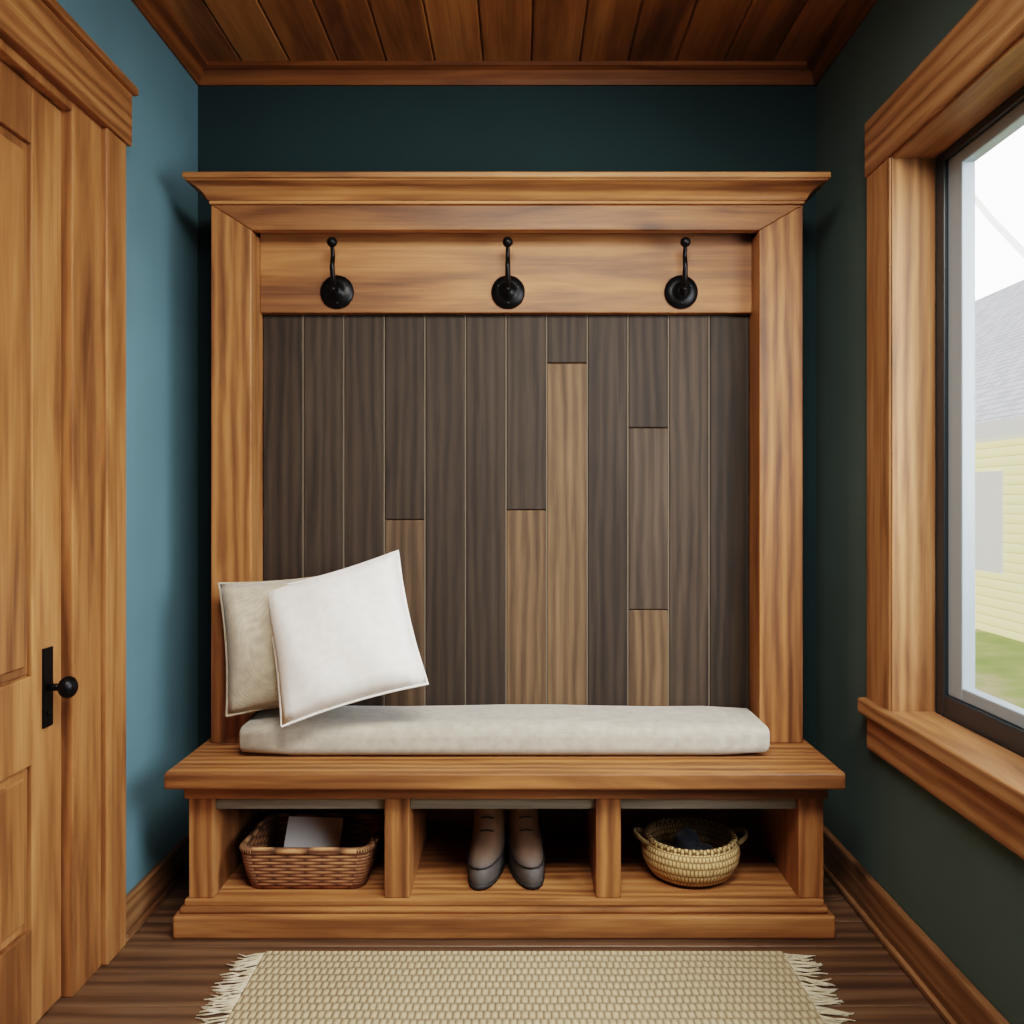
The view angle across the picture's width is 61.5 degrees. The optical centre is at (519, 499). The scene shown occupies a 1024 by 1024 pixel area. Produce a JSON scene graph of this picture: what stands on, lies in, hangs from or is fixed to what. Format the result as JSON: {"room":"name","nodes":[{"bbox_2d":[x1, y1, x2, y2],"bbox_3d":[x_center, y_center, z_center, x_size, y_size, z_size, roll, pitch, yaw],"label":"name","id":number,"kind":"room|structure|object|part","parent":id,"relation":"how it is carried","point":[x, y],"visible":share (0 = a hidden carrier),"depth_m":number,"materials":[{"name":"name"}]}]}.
{"room":"mudroom","nodes":[
{"label":"mudroom","id":0,"kind":"room"},
{"bbox_2d":[56,0,197,894],"bbox_3d":[-1.070,-0.120,1.090,0.140,2.440,3.440,0,0,0],"label":"wall","id":1,"kind":"structure","parent":0,"point":[162,206],"depth_m":2.37,"materials":[{"name":"teal paint"}]},
{"bbox_2d":[0,0,138,1023],"bbox_3d":[-1.003,0.035,1.403,0.113,2.130,1.505,0,0,0],"label":"door","id":2,"kind":"structure","parent":1,"relation":"in","point":[66,106],"depth_m":1.87,"materials":[{"name":"brown wood"}]},
{"bbox_3d":[-1.032,0.119,1.410,0.040,1.954,0.977,0,0,0],"label":"panel","id":3,"kind":"part","parent":2,"relation":"part of","materials":[{"name":"brown wood"}]},
{"bbox_3d":[-0.979,0.400,1.838,0.065,0.170,0.048,0,0,0],"label":"knob","id":4,"kind":"part","parent":2,"relation":"part of","materials":[{"name":"black metal"}]},
{"bbox_3d":[-0.977,-0.955,1.403,0.046,0.150,1.505,0,0,0],"label":"casing","id":5,"kind":"part","parent":2,"relation":"part of","materials":[{"name":"brown wood"}]},
{"bbox_2d":[126,832,188,941],"bbox_3d":[-0.987,1.050,2.402,0.026,0.100,0.535,0,0,0],"label":"baseboard","id":6,"kind":"structure","parent":1,"relation":"attached to","point":[156,886],"depth_m":2.32,"materials":[{"name":"brown wood"}]},
{"bbox_2d":[36,872,946,1023],"bbox_3d":[-0.098,1.110,1.020,2.073,0.020,3.298,0,0,0],"label":"floor","id":7,"kind":"structure","parent":0,"point":[156,977],"depth_m":2.04,"materials":[{"name":"brown wood"}]},
{"bbox_2d":[164,172,844,938],"bbox_3d":[-0.036,0.108,2.387,1.748,1.984,0.554,0,0,0],"label":"hall tree","id":8,"kind":"object","parent":7,"relation":"on","point":[588,490],"visible":0.86,"depth_m":2.44,"materials":[{"name":"brown wood"}]},
{"bbox_3d":[-0.808,0.882,2.405,0.064,0.255,0.450,0,0,0],"label":"leg","id":9,"kind":"part","parent":8,"relation":"part of","materials":[{"name":"brown wood"}]},
{"bbox_3d":[-0.796,-0.071,2.517,0.112,1.483,0.294,0,0,0],"label":"post","id":10,"kind":"part","parent":8,"relation":"part of","materials":[{"name":"brown wood"}]},
{"bbox_2d":[239,813,383,888],"bbox_3d":[-0.555,0.951,2.335,0.355,0.114,0.261,0,0,0],"label":"wicker basket","id":11,"kind":"object","parent":8,"relation":"on","point":[268,864],"visible":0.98,"depth_m":2.22,"materials":[{"name":"brown wicker"}]},
{"bbox_2d":[284,816,342,846],"bbox_3d":[-0.570,0.930,2.370,0.154,0.096,0.070,0,0,-4],"label":"envelope","id":12,"kind":"object","parent":11,"relation":"in","point":[301,831],"visible":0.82,"depth_m":2.38,"materials":[{"name":"white paper"}]},
{"bbox_2d":[320,237,353,308],"bbox_3d":[-0.519,-0.634,2.401,0.096,0.184,0.082,0,0,0],"label":"coat hook","id":13,"kind":"object","parent":8,"relation":"attached to","point":[336,291],"visible":1,"depth_m":2.43,"materials":[{"name":"black metal"}]},
{"bbox_3d":[-0.312,0.882,2.405,0.064,0.255,0.450,0,0,0],"label":"leg","id":14,"kind":"part","parent":8,"relation":"part of","materials":[{"name":"brown wood"}]},
{"bbox_2d":[467,809,506,890],"bbox_3d":[-0.091,0.882,2.357,0.105,0.252,0.281,0,0,4],"label":"boot","id":15,"kind":"object","parent":8,"relation":"on","point":[487,849],"visible":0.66,"depth_m":2.32,"materials":[{"name":"brown leather"}]},
{"bbox_3d":[-0.037,0.691,2.387,1.675,0.042,0.554,0,0,0],"label":"seat","id":16,"kind":"part","parent":8,"relation":"part of","materials":[{"name":"brown wood"}]},
{"bbox_2d":[185,830,823,905],"bbox_3d":[-0.040,1.018,2.418,1.616,0.016,0.492,0,0,0],"label":"shelf","id":17,"kind":"object","parent":8,"relation":"attached to","point":[440,878],"depth_m":2.24,"materials":[{"name":"brown wood"}]},
{"bbox_2d":[240,704,769,754],"bbox_3d":[-0.040,0.622,2.345,1.388,0.092,0.241,0,0,0],"label":"cushion","id":18,"kind":"object","parent":8,"relation":"on","point":[502,729],"visible":0.95,"depth_m":2.23,"materials":[{"name":"beige fabric"}]},
{"bbox_2d":[218,576,315,716],"bbox_3d":[-0.620,0.384,2.326,0.378,0.376,0.133,0,0,-13],"label":"throw pillow","id":19,"kind":"object","parent":18,"relation":"on","point":[251,674],"visible":0.44,"depth_m":2.26,"materials":[{"name":"beige fabric"}]},
{"bbox_2d":[268,550,428,727],"bbox_3d":[-0.465,0.354,2.250,0.456,0.437,0.233,0,0,-5],"label":"throw pillow","id":20,"kind":"object","parent":18,"relation":"on","point":[345,636],"visible":0.97,"depth_m":2.18,"materials":[{"name":"white fabric"}]},
{"bbox_3d":[-0.040,-0.662,2.467,1.400,0.261,0.046,0,0,0],"label":"hook rail","id":21,"kind":"part","parent":8,"relation":"part of","materials":[{"name":"brown wood"}]},
{"bbox_3d":[-0.036,-0.779,2.385,1.625,0.069,0.030,0,0,0],"label":"rail","id":22,"kind":"part","parent":8,"relation":"part of","materials":[{"name":"brown wood"}]},
{"bbox_2d":[491,237,524,308],"bbox_3d":[-0.034,-0.634,2.401,0.096,0.184,0.082,0,0,0],"label":"coat hook","id":23,"kind":"object","parent":8,"relation":"attached to","point":[507,291],"visible":1,"depth_m":2.43,"materials":[{"name":"black metal"}]},
{"bbox_2d":[506,809,544,889],"bbox_3d":[0.016,0.882,2.361,0.105,0.252,0.281,0,0,-5],"label":"boot","id":24,"kind":"object","parent":8,"relation":"on","point":[525,854],"visible":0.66,"depth_m":2.32,"materials":[{"name":"brown leather"}]},
{"bbox_3d":[0.224,0.882,2.405,0.064,0.255,0.450,0,0,0],"label":"leg","id":25,"kind":"part","parent":8,"relation":"part of","materials":[{"name":"brown wood"}]},
{"bbox_2d":[664,237,697,308],"bbox_3d":[0.457,-0.634,2.401,0.096,0.184,0.082,0,0,0],"label":"coat hook","id":26,"kind":"object","parent":8,"relation":"attached to","point":[680,291],"visible":1,"depth_m":2.43,"materials":[{"name":"black metal"}]},
{"bbox_2d":[633,817,747,886],"bbox_3d":[0.460,0.950,2.325,0.264,0.117,0.264,0,0,45],"label":"wicker basket","id":27,"kind":"object","parent":8,"relation":"on","point":[683,867],"visible":0.98,"depth_m":2.25,"materials":[{"name":"wicker"}]},
{"bbox_2d":[671,827,712,849],"bbox_3d":[0.452,0.938,2.331,0.180,0.084,0.115,0,0,0],"label":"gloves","id":28,"kind":"object","parent":27,"relation":"in","point":[685,838],"visible":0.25,"depth_m":2.32,"materials":[{"name":"black fabric"}]},
{"bbox_3d":[0.720,-0.071,2.517,0.120,1.483,0.294,0,0,0],"label":"post","id":29,"kind":"part","parent":8,"relation":"part of","materials":[{"name":"brown wood"}]},
{"bbox_3d":[0.738,0.882,2.405,0.064,0.255,0.450,0,0,0],"label":"leg","id":30,"kind":"part","parent":8,"relation":"part of","materials":[{"name":"brown wood"}]},
{"bbox_2d":[195,951,854,1023],"bbox_3d":[0.010,1.094,1.384,1.413,0.011,1.390,0,0,0],"label":"jute rug","id":31,"kind":"object","parent":7,"relation":"on","point":[282,987],"visible":1,"depth_m":1.92,"materials":[{"name":"fabric"}]},
{"bbox_2d":[164,0,845,60],"bbox_3d":[-0.040,-1.370,1.020,2.200,0.060,3.580,0,0,0],"label":"ceiling","id":32,"kind":"structure","parent":0,"point":[222,30],"depth_m":2.44,"materials":[{"name":"brown wood"}]},
{"bbox_2d":[198,86,815,748],"bbox_3d":[-0.040,-0.120,2.740,2.200,2.440,0.140,0,0,0],"label":"wall","id":33,"kind":"structure","parent":0,"point":[241,128],"depth_m":2.67,"materials":[{"name":"teal paint"}]},
{"bbox_2d":[816,0,1023,1023],"bbox_3d":[0.990,-0.120,1.090,0.140,2.440,3.440,0,0,0],"label":"wall","id":34,"kind":"structure","parent":0,"point":[960,885],"depth_m":2.32,"materials":[{"name":"teal paint"}]},
{"bbox_2d":[131,0,877,85],"bbox_3d":[-0.040,-1.312,1.020,1.920,0.055,3.300,0,0,0],"label":"trim","id":35,"kind":"structure","parent":34,"relation":"attached to","point":[157,13],"depth_m":2.64,"materials":[{"name":"brown wood"}]},
{"bbox_2d":[823,824,1009,1023],"bbox_3d":[0.907,1.040,1.020,0.026,0.120,3.300,0,0,0],"label":"baseboard","id":36,"kind":"structure","parent":34,"relation":"attached to","point":[949,991],"depth_m":2.00,"materials":[{"name":"brown wood"}]},
{"bbox_2d":[858,697,1023,859],"bbox_3d":[0.945,0.580,1.265,0.130,0.131,1.964,0,0,0],"label":"window sill","id":37,"kind":"structure","parent":34,"relation":"attached to","point":[980,779],"depth_m":1.79,"materials":[{"name":"brown wood"}]},
{"bbox_2d":[865,0,1023,757],"bbox_3d":[0.977,-0.230,1.265,0.162,1.499,1.948,0,0,0],"label":"window","id":38,"kind":"structure","parent":34,"relation":"in","point":[965,98],"depth_m":2.07,"materials":[{"name":"brown wood"}]},
{"bbox_3d":[0.955,-0.228,1.265,0.110,1.495,1.940,0,0,0],"label":"casing","id":39,"kind":"part","parent":38,"relation":"part of","materials":[{"name":"brown wood"}]},
{"bbox_3d":[0.953,-0.904,1.265,0.114,0.149,1.948,0,0,0],"label":"casing","id":40,"kind":"part","parent":38,"relation":"part of","materials":[{"name":"brown wood"}]},
{"bbox_3d":[1.034,-0.165,1.265,0.048,1.370,1.650,0,0,0],"label":"frame","id":41,"kind":"part","parent":38,"relation":"part of","materials":[{"name":"grey metal"}]},
{"bbox_3d":[1.036,-0.172,1.265,0.032,1.275,1.570,0,0,0],"label":"sash frame","id":42,"kind":"part","parent":38,"relation":"part of","materials":[{"name":"grey"}]},
{"label":"outside","id":43,"kind":"structure","parent":0,"visible":0},
{"bbox_2d":[975,628,1023,708],"bbox_3d":[30.515,1.875,17.670,58.890,0.050,90.000,0,0,0],"label":"lawn","id":44,"kind":"structure","parent":43,"point":[999,660],"depth_m":9.50,"materials":[{"name":"green plant"}]},
{"bbox_2d":[975,279,1023,641],"bbox_3d":[10.075,-1.300,12.670,7.970,6.300,18.800,0,0,0],"label":"house","id":45,"kind":"structure","parent":44,"relation":"on","point":[999,315],"depth_m":11.91,"materials":[{"name":"beige wood"}]},
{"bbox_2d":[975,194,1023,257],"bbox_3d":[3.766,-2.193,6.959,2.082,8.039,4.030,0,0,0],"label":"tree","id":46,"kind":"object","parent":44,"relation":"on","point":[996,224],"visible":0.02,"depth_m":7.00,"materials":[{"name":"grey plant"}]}
]}

